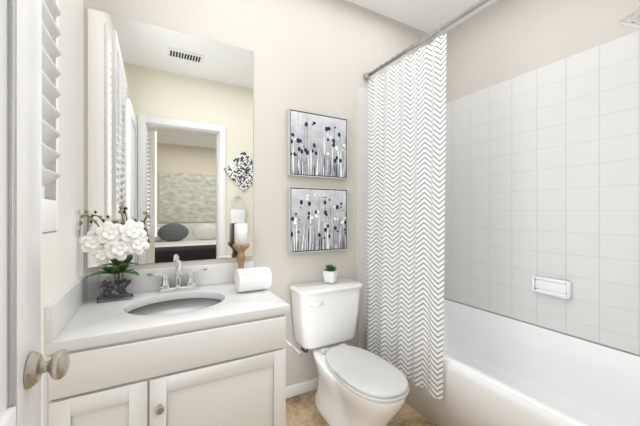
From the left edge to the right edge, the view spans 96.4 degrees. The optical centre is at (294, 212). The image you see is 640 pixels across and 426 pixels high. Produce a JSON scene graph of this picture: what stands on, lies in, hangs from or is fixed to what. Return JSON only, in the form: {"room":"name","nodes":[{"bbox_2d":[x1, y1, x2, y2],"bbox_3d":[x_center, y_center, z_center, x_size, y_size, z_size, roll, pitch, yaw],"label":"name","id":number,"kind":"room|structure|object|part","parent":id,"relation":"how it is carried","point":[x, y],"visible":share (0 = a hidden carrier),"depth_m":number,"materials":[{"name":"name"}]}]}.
{"room":"bathroom","nodes":[
{"label":"bathroom","id":0,"kind":"room"},
{"bbox_2d":[42,0,82,425],"bbox_3d":[-0.677,-0.170,0.531,0.120,2.760,1.850,0,0,-26],"label":"wall","id":1,"kind":"structure","parent":0,"point":[62,261],"depth_m":1.14,"materials":[{"name":"paint"}]},
{"bbox_2d":[0,0,41,425],"bbox_3d":[-0.322,0.127,0.211,0.054,2.153,0.681,0,0,-26],"label":"door leaf","id":2,"kind":"structure","parent":1,"relation":"in","point":[20,182],"depth_m":0.43,"materials":[{"name":"white wood"}]},
{"bbox_2d":[24,349,69,388],"bbox_3d":[-0.410,0.256,0.476,0.052,0.056,0.056,0,0,-26],"label":"door knob","id":3,"kind":"object","parent":2,"relation":"attached to","point":[55,366],"depth_m":0.46,"materials":[{"name":"silver metal"}]},
{"bbox_2d":[42,0,60,234],"bbox_3d":[-0.533,-0.620,0.351,0.180,1.440,1.060,0,0,-26],"label":"window shutter","id":4,"kind":"object","parent":1,"relation":"attached to","point":[51,74],"visible":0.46,"depth_m":0.75,"materials":[{"name":"white wood"}]},
{"bbox_2d":[72,210,80,237],"bbox_3d":[-0.962,0.045,1.260,0.010,0.118,0.118,0,0,-26],"label":"switch plate","id":5,"kind":"object","parent":1,"relation":"attached to","point":[76,220],"visible":0.9,"depth_m":1.23,"materials":[{"name":"white plastic"}]},
{"bbox_2d":[83,0,435,386],"bbox_3d":[0.098,-0.170,2.010,2.850,2.760,0.120,0,0,-26],"label":"wall","id":6,"kind":"structure","parent":0,"point":[320,56],"depth_m":1.87,"materials":[{"name":"paint"}]},
{"bbox_2d":[45,260,253,343],"bbox_3d":[-0.525,0.352,1.329,0.853,0.114,0.548,0,0,-26],"label":"backsplash","id":7,"kind":"structure","parent":6,"relation":"attached to","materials":[{"name":"white stone"}]},
{"bbox_2d":[88,8,252,267],"bbox_3d":[-0.637,-0.366,1.577,0.838,1.267,0.006,0,0,-26],"label":"mirror","id":8,"kind":"object","parent":6,"relation":"attached to","point":[170,133],"visible":0.93,"depth_m":1.55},
{"bbox_2d":[286,377,317,398],"bbox_3d":[0.519,1.173,1.184,0.822,0.075,1.780,0,0,-29],"label":"baseboard","id":9,"kind":"structure","parent":6,"relation":"attached to","point":[293,390],"depth_m":1.90,"materials":[{"name":"white wood"}]},
{"bbox_2d":[287,108,347,178],"bbox_3d":[0.164,-0.461,1.957,0.463,0.433,0.031,0,0,-26],"label":"floral picture","id":10,"kind":"object","parent":6,"relation":"attached to","point":[317,145],"visible":1,"depth_m":1.93,"materials":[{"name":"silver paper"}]},
{"bbox_2d":[288,187,347,252],"bbox_3d":[0.166,0.045,1.958,0.460,0.433,0.031,0,0,-26],"label":"floral picture","id":11,"kind":"object","parent":6,"relation":"attached to","point":[317,219],"visible":0.98,"depth_m":1.94,"materials":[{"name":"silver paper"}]},
{"bbox_2d":[357,86,368,349],"bbox_3d":[0.861,0.135,2.313,0.879,2.150,0.010,0,0,-26],"label":"tile","id":12,"kind":"structure","parent":6,"relation":"attached to","point":[362,155],"depth_m":2.13,"materials":[{"name":"white tile"}]},
{"bbox_2d":[364,0,489,400],"bbox_3d":[0.852,-0.018,1.467,0.101,2.077,1.499,0,0,-26],"label":"shower curtain","id":13,"kind":"object","parent":6,"relation":"hanging from","point":[406,205],"visible":1,"depth_m":1.77,"materials":[{"name":"white fabric"}]},
{"bbox_3d":[0.873,-1.030,1.477,0.054,0.054,1.499,0,0,-26],"label":"rail","id":14,"kind":"part","parent":13,"relation":"part of","materials":[{"name":"silver metal"}]},
{"bbox_2d":[286,389,436,425],"bbox_3d":[0.506,1.240,1.180,2.850,0.060,1.970,0,0,-26],"label":"floor","id":15,"kind":"structure","parent":0,"point":[301,410],"depth_m":1.70,"materials":[{"name":"tile"}]},
{"bbox_2d":[45,256,289,425],"bbox_3d":[-0.518,0.721,1.315,0.853,0.978,0.582,0,0,-26],"label":"bathroom vanity","id":16,"kind":"object","parent":15,"relation":"on","point":[178,344],"visible":1,"depth_m":1.11,"materials":[{"name":"painted wood"},{"name":"satin nickel"}]},
{"bbox_3d":[-0.486,0.703,1.023,0.032,0.032,0.030,0,0,-26],"label":"knob","id":17,"kind":"part","parent":16,"relation":"part of","materials":[{"name":"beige metal"}]},
{"bbox_3d":[-0.413,0.525,1.087,0.821,0.135,0.020,0,0,-26],"label":"drawer","id":18,"kind":"part","parent":16,"relation":"part of","materials":[{"name":"white wood"}]},
{"bbox_2d":[45,279,289,355],"bbox_3d":[-0.525,0.429,1.329,0.853,0.038,0.548,0,0,-26],"label":"countertop","id":19,"kind":"structure","parent":16,"relation":"on","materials":[{"name":"white stone"}]},
{"bbox_2d":[79,206,149,302],"bbox_3d":[-0.839,0.188,1.335,0.283,0.443,0.114,0,0,-26],"label":"vase","id":20,"kind":"object","parent":19,"relation":"on","point":[105,242],"visible":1,"depth_m":1.32,"materials":[{"name":"clear glass"}]},
{"bbox_3d":[-0.850,0.344,1.354,0.142,0.131,0.070,0,0,-26],"label":"glass","id":21,"kind":"part","parent":20,"relation":"part of","materials":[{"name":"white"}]},
{"bbox_2d":[146,256,207,292],"bbox_3d":[-0.597,0.321,1.468,0.300,0.177,0.164,0,0,-26],"label":"faucet","id":22,"kind":"object","parent":19,"relation":"on","point":[177,279],"depth_m":1.51,"materials":[{"name":"silver metal"}]},
{"bbox_2d":[233,223,248,268],"bbox_3d":[-0.315,0.232,1.664,0.096,0.354,0.096,0,0,-26],"label":"candle holder","id":23,"kind":"object","parent":19,"relation":"on","point":[240,245],"visible":0.65,"depth_m":1.64,"materials":[{"name":"brown wood"}]},
{"bbox_2d":[234,223,247,244],"bbox_3d":[-0.315,0.118,1.664,0.078,0.126,0.078,0,0,-26],"label":"candle","id":24,"kind":"object","parent":23,"relation":"on","point":[240,229],"depth_m":1.63,"materials":[{"name":"white wax"}]},
{"bbox_2d":[234,267,271,291],"bbox_3d":[-0.222,0.348,1.501,0.176,0.120,0.124,0,0,-26],"label":"roll","id":25,"kind":"object","parent":19,"relation":"on","point":[252,279],"visible":1,"depth_m":1.46,"materials":[{"name":"white"}]},
{"bbox_2d":[286,340,300,354],"bbox_3d":[-0.039,0.635,1.353,0.068,0.044,0.182,0,0,-26],"label":"toilet paper holder","id":26,"kind":"object","parent":16,"relation":"attached to","point":[294,348],"visible":0.38,"depth_m":1.33,"materials":[{"name":"silver metal"}]},
{"bbox_2d":[290,278,408,425],"bbox_3d":[0.324,0.841,1.634,0.482,0.746,0.745,0,0,-26],"label":"toilet","id":27,"kind":"object","parent":15,"relation":"on","point":[357,386],"visible":1,"depth_m":1.64,"materials":[{"name":"white ceramic"}]},
{"bbox_3d":[0.127,0.547,1.717,0.092,0.032,0.026,0,0,-26],"label":"lever","id":28,"kind":"part","parent":27,"relation":"part of","materials":[{"name":"white metal"}]},
{"bbox_3d":[0.205,0.665,1.875,0.455,0.346,0.193,0,0,-26],"label":"tank","id":29,"kind":"part","parent":27,"relation":"part of","materials":[{"name":"white ceramic"}]},
{"bbox_3d":[0.208,0.479,1.869,0.482,0.022,0.210,0,0,-26],"label":"lid","id":30,"kind":"part","parent":27,"relation":"part of","materials":[{"name":"white ceramic"}]},
{"bbox_2d":[323,264,337,282],"bbox_3d":[0.236,0.400,1.899,0.109,0.117,0.109,0,0,-26],"label":"succulent plant","id":31,"kind":"object","parent":27,"relation":"on","point":[330,273],"visible":1,"depth_m":1.88,"materials":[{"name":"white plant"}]},
{"bbox_3d":[0.357,0.835,1.540,0.324,0.043,0.547,0,0,-26],"label":"seat","id":32,"kind":"part","parent":27,"relation":"part of","materials":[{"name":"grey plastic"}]},
{"bbox_2d":[405,299,639,425],"bbox_3d":[1.232,0.974,1.654,0.791,0.473,1.496,0,0,-26],"label":"bathtub","id":33,"kind":"object","parent":15,"relation":"on","point":[499,370],"visible":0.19,"depth_m":1.63,"materials":[{"name":"white ceramic"}]},
{"bbox_2d":[346,0,496,36],"bbox_3d":[0.506,-1.580,1.180,2.850,0.060,1.970,0,0,-26],"label":"ceiling","id":34,"kind":"structure","parent":0,"point":[427,16],"depth_m":2.18,"materials":[{"name":"paint"}]},
{"bbox_2d":[441,0,639,356],"bbox_3d":[1.651,-0.170,1.860,0.120,2.760,1.520,0,0,-26],"label":"wall","id":35,"kind":"structure","parent":0,"point":[497,42],"depth_m":1.94,"materials":[{"name":"paint"}]},
{"bbox_2d":[444,30,639,354],"bbox_3d":[1.591,-0.105,1.836,0.010,1.669,1.510,0,0,-26],"label":"tile","id":36,"kind":"structure","parent":35,"relation":"attached to","point":[542,171],"depth_m":1.77,"materials":[{"name":"white tile"}]},
{"bbox_2d":[532,275,571,298],"bbox_3d":[1.598,0.460,1.778,0.041,0.110,0.190,0,0,-26],"label":"soap dish","id":37,"kind":"object","parent":36,"relation":"attached to","point":[559,288],"visible":1,"depth_m":1.76,"materials":[{"name":"white ceramic"}]},
{"bbox_3d":[1.698,-0.170,0.852,0.927,2.760,0.330,0,0,-26],"label":"wall","id":38,"kind":"structure","parent":0,"visible":0},
{"bbox_3d":[1.564,-0.105,0.976,0.797,1.669,0.010,0,0,-26],"label":"tile","id":39,"kind":"structure","parent":38,"relation":"attached to","visible":0},
{"bbox_2d":[618,7,639,27],"bbox_3d":[1.499,-0.860,1.122,0.086,0.149,0.308,0,0,-26],"label":"shower head","id":40,"kind":"object","parent":39,"relation":"attached to","point":[631,20],"visible":1,"depth_m":1.21}
]}

